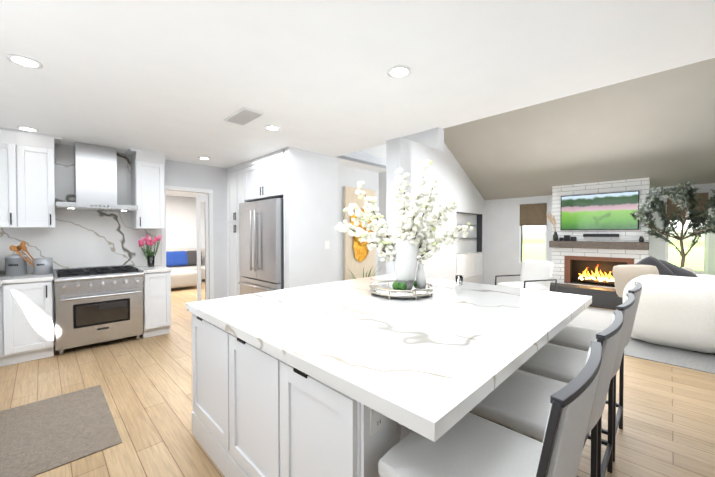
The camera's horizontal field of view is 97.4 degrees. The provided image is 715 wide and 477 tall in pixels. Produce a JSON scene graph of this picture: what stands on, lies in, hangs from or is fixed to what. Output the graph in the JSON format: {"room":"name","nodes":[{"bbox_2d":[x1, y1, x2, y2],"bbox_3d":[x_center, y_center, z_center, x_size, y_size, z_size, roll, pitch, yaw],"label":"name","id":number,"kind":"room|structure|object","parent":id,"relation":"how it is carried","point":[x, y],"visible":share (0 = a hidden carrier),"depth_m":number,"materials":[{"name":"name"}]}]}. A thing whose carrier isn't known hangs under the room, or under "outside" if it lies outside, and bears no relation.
{"room":"kitchen and living room","nodes":[
{"label":"kitchen and living room","id":0,"kind":"room"},
{"bbox_2d":[27,159,227,343],"bbox_3d":[-3.258,0.057,4.670,0.120,2.550,4.310,1,1,45],"label":"wall","id":1,"kind":"structure","parent":0,"point":[189,175],"depth_m":5.40,"materials":[{"name":"white paint"}]},
{"bbox_2d":[0,140,27,227],"bbox_3d":[-4.076,-0.595,3.495,0.336,0.950,0.525,1,1,45],"label":"upper cabinet","id":2,"kind":"object","parent":1,"relation":"attached to","point":[13,153],"depth_m":3.50,"materials":[{"name":"white wood"}]},
{"bbox_2d":[28,144,55,227],"bbox_3d":[-3.848,-0.599,3.724,0.336,0.950,0.370,1,1,45],"label":"upper cabinet","id":3,"kind":"object","parent":1,"relation":"attached to","point":[36,176],"depth_m":3.66,"materials":[{"name":"white wood"}]},
{"bbox_2d":[55,142,137,211],"bbox_3d":[-3.372,-0.786,4.072,0.503,0.838,0.790,1,1,45],"label":"range hood","id":4,"kind":"object","parent":1,"relation":"attached to","point":[95,177],"visible":0.94,"depth_m":4.02,"materials":[{"name":"silver metal"}]},
{"bbox_2d":[128,160,164,231],"bbox_3d":[-3.030,-0.612,4.546,0.336,0.950,0.350,1,1,45],"label":"upper cabinet","id":5,"kind":"object","parent":1,"relation":"attached to","point":[146,186],"depth_m":4.44,"materials":[{"name":"white wood"}]},
{"bbox_2d":[161,185,213,299],"bbox_3d":[-2.737,0.250,5.100,0.015,2.150,0.770,1,1,45],"label":"trim","id":6,"kind":"structure","parent":1,"relation":"attached to","point":[163,234],"depth_m":5.32,"materials":[{"name":"white wood"}]},
{"bbox_2d":[196,194,208,300],"bbox_3d":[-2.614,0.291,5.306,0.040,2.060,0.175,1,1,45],"label":"door","id":7,"kind":"structure","parent":1,"relation":"in","point":[202,249],"depth_m":5.30,"materials":[{"name":"white wood"}]},
{"bbox_2d":[166,195,196,248],"bbox_3d":[-6.025,-0.016,9.252,0.150,2.550,4.600,1,1,45],"label":"wall","id":8,"kind":"structure","parent":0,"point":[181,227],"depth_m":9.71,"materials":[{"name":"white paint"}]},
{"bbox_2d":[285,147,337,288],"bbox_3d":[-0.637,0.059,4.495,0.100,2.550,0.860,1,1,45],"label":"wall block","id":9,"kind":"object","parent":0,"point":[311,200],"visible":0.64,"depth_m":4.40,"materials":[{"name":"white paint"}]},
{"bbox_2d":[325,241,328,248],"bbox_3d":[-0.443,0.092,4.612,0.012,0.120,0.080,1,1,45],"label":"switch plate","id":10,"kind":"object","parent":9,"relation":"attached to","point":[326,244],"visible":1,"depth_m":4.60,"materials":[{"name":"white plastic"}]},
{"bbox_2d":[0,286,714,476],"bbox_3d":[-0.661,1.345,5.732,12.750,0.060,9.450,1,1,45],"label":"floor","id":11,"kind":"structure","parent":0,"point":[668,430],"depth_m":2.57,"materials":[{"name":"brown wood"}]},
{"bbox_2d":[0,284,15,366],"bbox_3d":[-4.132,0.914,3.271,0.606,0.880,0.755,1,1,45],"label":"base cabinet","id":12,"kind":"object","parent":11,"relation":"on","point":[7,301],"depth_m":3.31,"materials":[{"name":"white wood"}]},
{"bbox_2d":[12,276,53,363],"bbox_3d":[-3.778,0.908,3.626,0.606,0.880,0.373,1,1,45],"label":"base cabinet","id":13,"kind":"object","parent":11,"relation":"on","point":[34,302],"depth_m":3.45,"materials":[{"name":"white wood"}]},
{"bbox_2d":[0,272,51,283],"bbox_3d":[-4.015,0.452,3.371,0.621,0.040,1.072,1,1,45],"label":"countertop","id":14,"kind":"structure","parent":13,"relation":"on","point":[29,278],"depth_m":3.43,"materials":[{"name":"white stone"}]},
{"bbox_2d":[4,241,52,275],"bbox_3d":[-3.865,0.227,3.701,0.396,0.397,0.204,-1,1,-39],"label":"canister","id":15,"kind":"object","parent":14,"relation":"on","point":[15,264],"visible":1,"depth_m":3.59,"materials":[{"name":"gray metal"},{"name":"wood"}]},
{"bbox_2d":[0,385,121,476],"bbox_3d":[-2.209,1.365,2.278,1.130,0.008,0.650,1,1,45],"label":"kitchen mat","id":16,"kind":"object","parent":11,"relation":"on","point":[41,436],"visible":0.89,"depth_m":2.21,"materials":[{"name":"beige carpet"}]},
{"bbox_2d":[53,264,143,354],"bbox_3d":[-3.301,0.862,4.027,0.704,0.960,0.840,1,1,45],"label":"range","id":17,"kind":"object","parent":11,"relation":"on","point":[95,304],"visible":1,"depth_m":3.81,"materials":[{"name":"silver metal"}]},
{"bbox_2d":[141,272,170,337],"bbox_3d":[-2.924,0.895,4.485,0.606,0.880,0.320,1,1,45],"label":"base cabinet","id":18,"kind":"object","parent":11,"relation":"on","point":[157,285],"depth_m":4.27,"materials":[{"name":"white wood"}]},
{"bbox_2d":[138,264,171,271],"bbox_3d":[-2.917,0.435,4.473,0.621,0.040,0.337,1,1,45],"label":"countertop","id":19,"kind":"structure","parent":18,"relation":"on","point":[157,267],"depth_m":4.36,"materials":[{"name":"white stone"}]},
{"bbox_2d":[138,234,161,266],"bbox_3d":[-2.987,0.172,4.524,0.271,0.482,0.302,1,1,45],"label":"tulip vase","id":20,"kind":"object","parent":19,"relation":"on","point":[150,255],"visible":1,"depth_m":4.50,"materials":[{"name":"clear glass"}]},
{"bbox_2d":[166,248,196,287],"bbox_3d":[-4.893,0.764,8.595,2.000,0.890,2.250,1,1,45],"label":"sofa","id":21,"kind":"object","parent":11,"relation":"on","point":[182,263],"visible":0.31,"depth_m":8.89,"materials":[{"name":"beige fabric"}]},
{"bbox_2d":[227,148,284,296],"bbox_3d":[-1.430,0.052,5.089,1.851,2.546,0.918,1,1,45],"label":"cabinet","id":22,"kind":"object","parent":11,"relation":"on","point":[256,219],"visible":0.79,"depth_m":4.60,"materials":[{"name":"white wood"}]},
{"bbox_2d":[343,257,381,278],"bbox_3d":[0.177,0.793,5.165,0.576,1.062,0.801,1,1,45],"label":"floor plant","id":23,"kind":"object","parent":11,"relation":"on","point":[366,273],"visible":0.1,"depth_m":5.10,"materials":[{"name":"green plant"}]},
{"bbox_2d":[187,310,546,476],"bbox_3d":[0.208,0.932,2.411,1.668,0.870,2.250,1,1,45],"label":"kitchen island","id":24,"kind":"object","parent":11,"relation":"on","point":[254,415],"depth_m":1.46,"materials":[{"name":"wood"}]},
{"bbox_2d":[186,274,591,441],"bbox_3d":[0.308,0.474,2.312,1.970,0.050,2.290,1,1,45],"label":"island countertop","id":25,"kind":"structure","parent":24,"relation":"on","point":[423,363],"depth_m":1.51,"materials":[{"name":"white stone"}]},
{"bbox_2d":[334,159,473,299],"bbox_3d":[0.347,-0.114,2.512,0.836,1.116,0.822,1,1,45],"label":"centerpiece","id":26,"kind":"object","parent":25,"relation":"on","point":[403,251],"visible":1,"depth_m":2.47,"materials":[{"name":"white plant"}]},
{"bbox_2d":[455,275,462,284],"bbox_3d":[0.964,0.395,2.977,0.072,0.085,0.072,1,1,45],"label":"tumbler","id":27,"kind":"object","parent":25,"relation":"on","point":[459,279],"visible":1,"depth_m":2.95,"materials":[{"name":"clear glass"}]},
{"bbox_2d":[386,137,410,273],"bbox_3d":[0.509,0.069,3.890,0.220,2.550,0.220,1,1,45],"label":"post","id":28,"kind":"object","parent":11,"relation":"on","point":[398,152],"visible":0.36,"depth_m":3.81,"materials":[{"name":"white paint"}]},
{"bbox_2d":[403,127,443,150],"bbox_3d":[0.740,-1.082,3.600,0.490,0.240,0.120,1,1,45],"label":"beam","id":29,"kind":"structure","parent":28,"relation":"attached to","point":[433,138],"depth_m":3.46,"materials":[{"name":"white paint"}]},
{"bbox_2d":[378,341,602,476],"bbox_3d":[0.414,0.857,0.991,0.542,1.066,0.492,1,1,45],"label":"stool","id":30,"kind":"object","parent":11,"relation":"on","point":[468,444],"visible":0.88,"depth_m":0.96,"materials":[{"name":"grey fabric"}]},
{"bbox_2d":[469,310,623,476],"bbox_3d":[0.816,0.851,1.395,0.542,1.066,0.492,1,1,45],"label":"stool","id":31,"kind":"object","parent":11,"relation":"on","point":[518,400],"visible":0.54,"depth_m":1.29,"materials":[{"name":"grey fabric"}]},
{"bbox_2d":[508,293,634,476],"bbox_3d":[1.218,0.844,1.799,0.542,1.066,0.492,1,1,45],"label":"stool","id":32,"kind":"object","parent":11,"relation":"on","point":[558,363],"visible":0.44,"depth_m":1.72,"materials":[{"name":"grey fabric"}]},
{"bbox_2d":[550,283,622,309],"bbox_3d":[4.622,1.138,6.152,1.660,0.340,0.365,1,1,45],"label":"hearth","id":33,"kind":"object","parent":11,"relation":"on","point":[607,298],"visible":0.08,"depth_m":5.99,"materials":[{"name":"grey stone"}]},
{"bbox_2d":[547,282,641,461],"bbox_3d":[1.628,0.838,2.210,0.542,1.066,0.492,1,1,45],"label":"stool","id":34,"kind":"object","parent":11,"relation":"on","point":[576,337],"visible":0.46,"depth_m":2.13,"materials":[{"name":"grey fabric"}]},
{"bbox_2d":[568,307,714,373],"bbox_3d":[3.629,1.322,4.861,2.860,0.012,2.530,1,1,45],"label":"living room rug","id":35,"kind":"object","parent":11,"relation":"on","point":[594,318],"visible":0.33,"depth_m":3.71,"materials":[{"name":"white carpet"}]},
{"bbox_2d":[495,259,556,291],"bbox_3d":[3.084,0.850,5.813,0.760,0.898,0.720,0,1,-17],"label":"armchair","id":36,"kind":"object","parent":35,"relation":"on","point":[535,275],"visible":0.77,"depth_m":5.73,"materials":[{"name":"fabric"}]},
{"bbox_2d":[612,256,714,353],"bbox_3d":[4.331,0.781,4.365,1.197,1.084,1.930,1,1,45],"label":"sofa","id":37,"kind":"object","parent":35,"relation":"on","point":[676,307],"visible":0.85,"depth_m":3.73,"materials":[{"name":"fabric"}]},
{"bbox_2d":[630,180,714,266],"bbox_3d":[5.074,0.227,5.099,1.134,2.196,1.148,1,1,45],"label":"tree","id":38,"kind":"object","parent":11,"relation":"on","point":[682,194],"visible":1,"depth_m":5.21,"materials":[{"name":"green plant"}]},
{"bbox_2d":[0,0,714,197],"bbox_3d":[-1.966,-1.274,4.379,12.750,0.120,5.750,1,1,45],"label":"ceiling","id":39,"kind":"structure","parent":0,"point":[178,80],"depth_m":2.12,"materials":[{"name":"white paint"}]},
{"bbox_2d":[6,54,42,68],"bbox_3d":[-2.208,-1.174,2.089,0.169,0.006,0.169,1,1,39],"label":"recessed light","id":40,"kind":"object","parent":39,"relation":"in","point":[24,61],"depth_m":2.08,"materials":[{"name":"white plastic"}]},
{"bbox_2d":[16,126,38,131],"bbox_3d":[-3.605,-1.196,3.437,0.169,0.006,0.169,0,1,21],"label":"recessed light","id":41,"kind":"object","parent":39,"relation":"in","point":[19,127],"depth_m":3.44,"materials":[{"name":"white plastic"}]},
{"bbox_2d":[224,107,264,125],"bbox_3d":[-1.115,-1.186,3.074,0.460,0.014,0.200,1,1,45],"label":"ceiling vent","id":42,"kind":"object","parent":39,"relation":"in","point":[243,116],"visible":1,"depth_m":3.04,"materials":[{"name":"white metal"}]},
{"bbox_2d":[264,125,280,130],"bbox_3d":[-0.918,-1.195,3.401,0.169,0.006,0.169,1,1,39],"label":"recessed light","id":43,"kind":"object","parent":39,"relation":"in","point":[269,127],"depth_m":3.38,"materials":[{"name":"white plastic"}]},
{"bbox_2d":[387,65,410,77],"bbox_3d":[0.294,-1.177,2.221,0.169,0.006,0.169,1,1,39],"label":"recessed light","id":44,"kind":"object","parent":39,"relation":"in","point":[400,71],"depth_m":2.21,"materials":[{"name":"white plastic"}]},
{"bbox_2d":[338,165,378,280],"bbox_3d":[-0.092,0.042,5.575,0.150,2.550,1.440,1,1,45],"label":"wall","id":45,"kind":"structure","parent":0,"point":[349,177],"depth_m":5.37,"materials":[{"name":"white paint"}]},
{"bbox_2d":[344,186,375,279],"bbox_3d":[0.050,-0.033,5.574,0.049,1.700,0.760,1,1,45],"label":"art panel","id":46,"kind":"object","parent":45,"relation":"attached to","point":[354,265],"visible":0.52,"depth_m":5.42,"materials":[{"name":"brown wood"}]},
{"bbox_2d":[351,209,376,261],"bbox_3d":[0.136,-0.076,5.591,0.036,0.979,0.708,1,1,45],"label":"art","id":47,"kind":"object","parent":46,"relation":"attached to","point":[361,250],"visible":0.27,"depth_m":5.50,"materials":[{"name":"orange"}]},
{"bbox_2d":[378,172,385,274],"bbox_3d":[0.611,0.038,5.820,0.500,2.550,0.100,1,1,45],"label":"wall","id":48,"kind":"structure","parent":0,"point":[382,205],"depth_m":5.88,"materials":[{"name":"white paint"}]},
{"bbox_2d":[337,139,484,283],"bbox_3d":[1.394,-0.849,6.614,0.530,4.300,5.150,1,1,45],"label":"wall","id":49,"kind":"structure","parent":0,"point":[454,183],"depth_m":6.78,"materials":[{"name":"white paint"}]},
{"bbox_2d":[456,212,482,278],"bbox_3d":[2.552,0.160,7.771,0.520,1.555,1.390,1,1,45],"label":"shelf","id":50,"kind":"object","parent":49,"relation":"attached to","point":[469,264],"visible":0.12,"depth_m":7.72,"materials":[{"name":"white wood"}]},
{"bbox_2d":[443,58,714,199],"bbox_3d":[2.971,-1.821,4.958,4.320,1.916,5.250,1,1,45],"label":"ceiling","id":51,"kind":"structure","parent":0,"point":[657,129],"depth_m":5.35,"materials":[{"name":"paint"}]},
{"bbox_2d":[484,183,714,284],"bbox_3d":[4.824,0.114,6.743,4.170,2.370,0.150,1,1,45],"label":"wall","id":52,"kind":"structure","parent":0,"point":[501,236],"depth_m":7.68,"materials":[{"name":"white paint"}]},
{"bbox_2d":[519,203,547,263],"bbox_3d":[4.133,-0.106,7.378,0.590,1.410,0.140,1,1,45],"label":"window","id":53,"kind":"structure","parent":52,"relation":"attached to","point":[533,220],"depth_m":7.39,"materials":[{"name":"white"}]},
{"bbox_2d":[665,192,708,273],"bbox_3d":[5.890,-0.094,5.628,0.530,1.400,0.140,1,1,45],"label":"window","id":54,"kind":"structure","parent":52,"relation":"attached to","point":[696,260],"depth_m":5.63,"materials":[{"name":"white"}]},
{"bbox_2d":[551,178,649,288],"bbox_3d":[4.867,-0.006,6.380,1.540,2.620,0.300,1,1,45],"label":"wall","id":55,"kind":"structure","parent":0,"point":[642,185],"depth_m":6.26,"materials":[{"name":"white brick"}]},
{"bbox_2d":[564,256,633,286],"bbox_3d":[4.879,0.655,6.367,1.110,0.580,0.307,1,1,45],"label":"fireplace","id":56,"kind":"object","parent":55,"relation":"attached to","point":[587,270],"visible":0.88,"depth_m":6.46,"materials":[{"name":"black metal"}]},
{"bbox_2d":[549,241,648,249],"bbox_3d":[4.700,0.127,6.215,1.560,0.140,0.168,1,1,45],"label":"mantel shelf","id":57,"kind":"object","parent":55,"relation":"attached to","point":[605,245],"visible":1,"depth_m":6.10,"materials":[{"name":"brown wood"}]},
{"bbox_2d":[546,211,643,241],"bbox_3d":[4.644,-0.264,6.260,1.582,0.639,0.100,1,1,45],"label":"mantel decor","id":58,"kind":"object","parent":57,"relation":"on","point":[567,237],"visible":1,"depth_m":6.64,"materials":[{"name":"grey ceramic"}]},
{"bbox_2d":[560,191,639,229],"bbox_3d":[4.755,-0.528,6.232,1.240,0.720,0.048,1,1,45],"label":"television","id":59,"kind":"object","parent":55,"relation":"attached to","point":[607,211],"depth_m":6.18,"materials":[{"name":"black metal"}]},
{"bbox_2d":[583,234,618,236],"bbox_3d":[4.792,-0.063,6.191,0.560,0.060,0.066,1,1,45],"label":"soundbar","id":60,"kind":"object","parent":55,"relation":"attached to","point":[600,235],"visible":1,"depth_m":6.16,"materials":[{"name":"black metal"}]}
]}

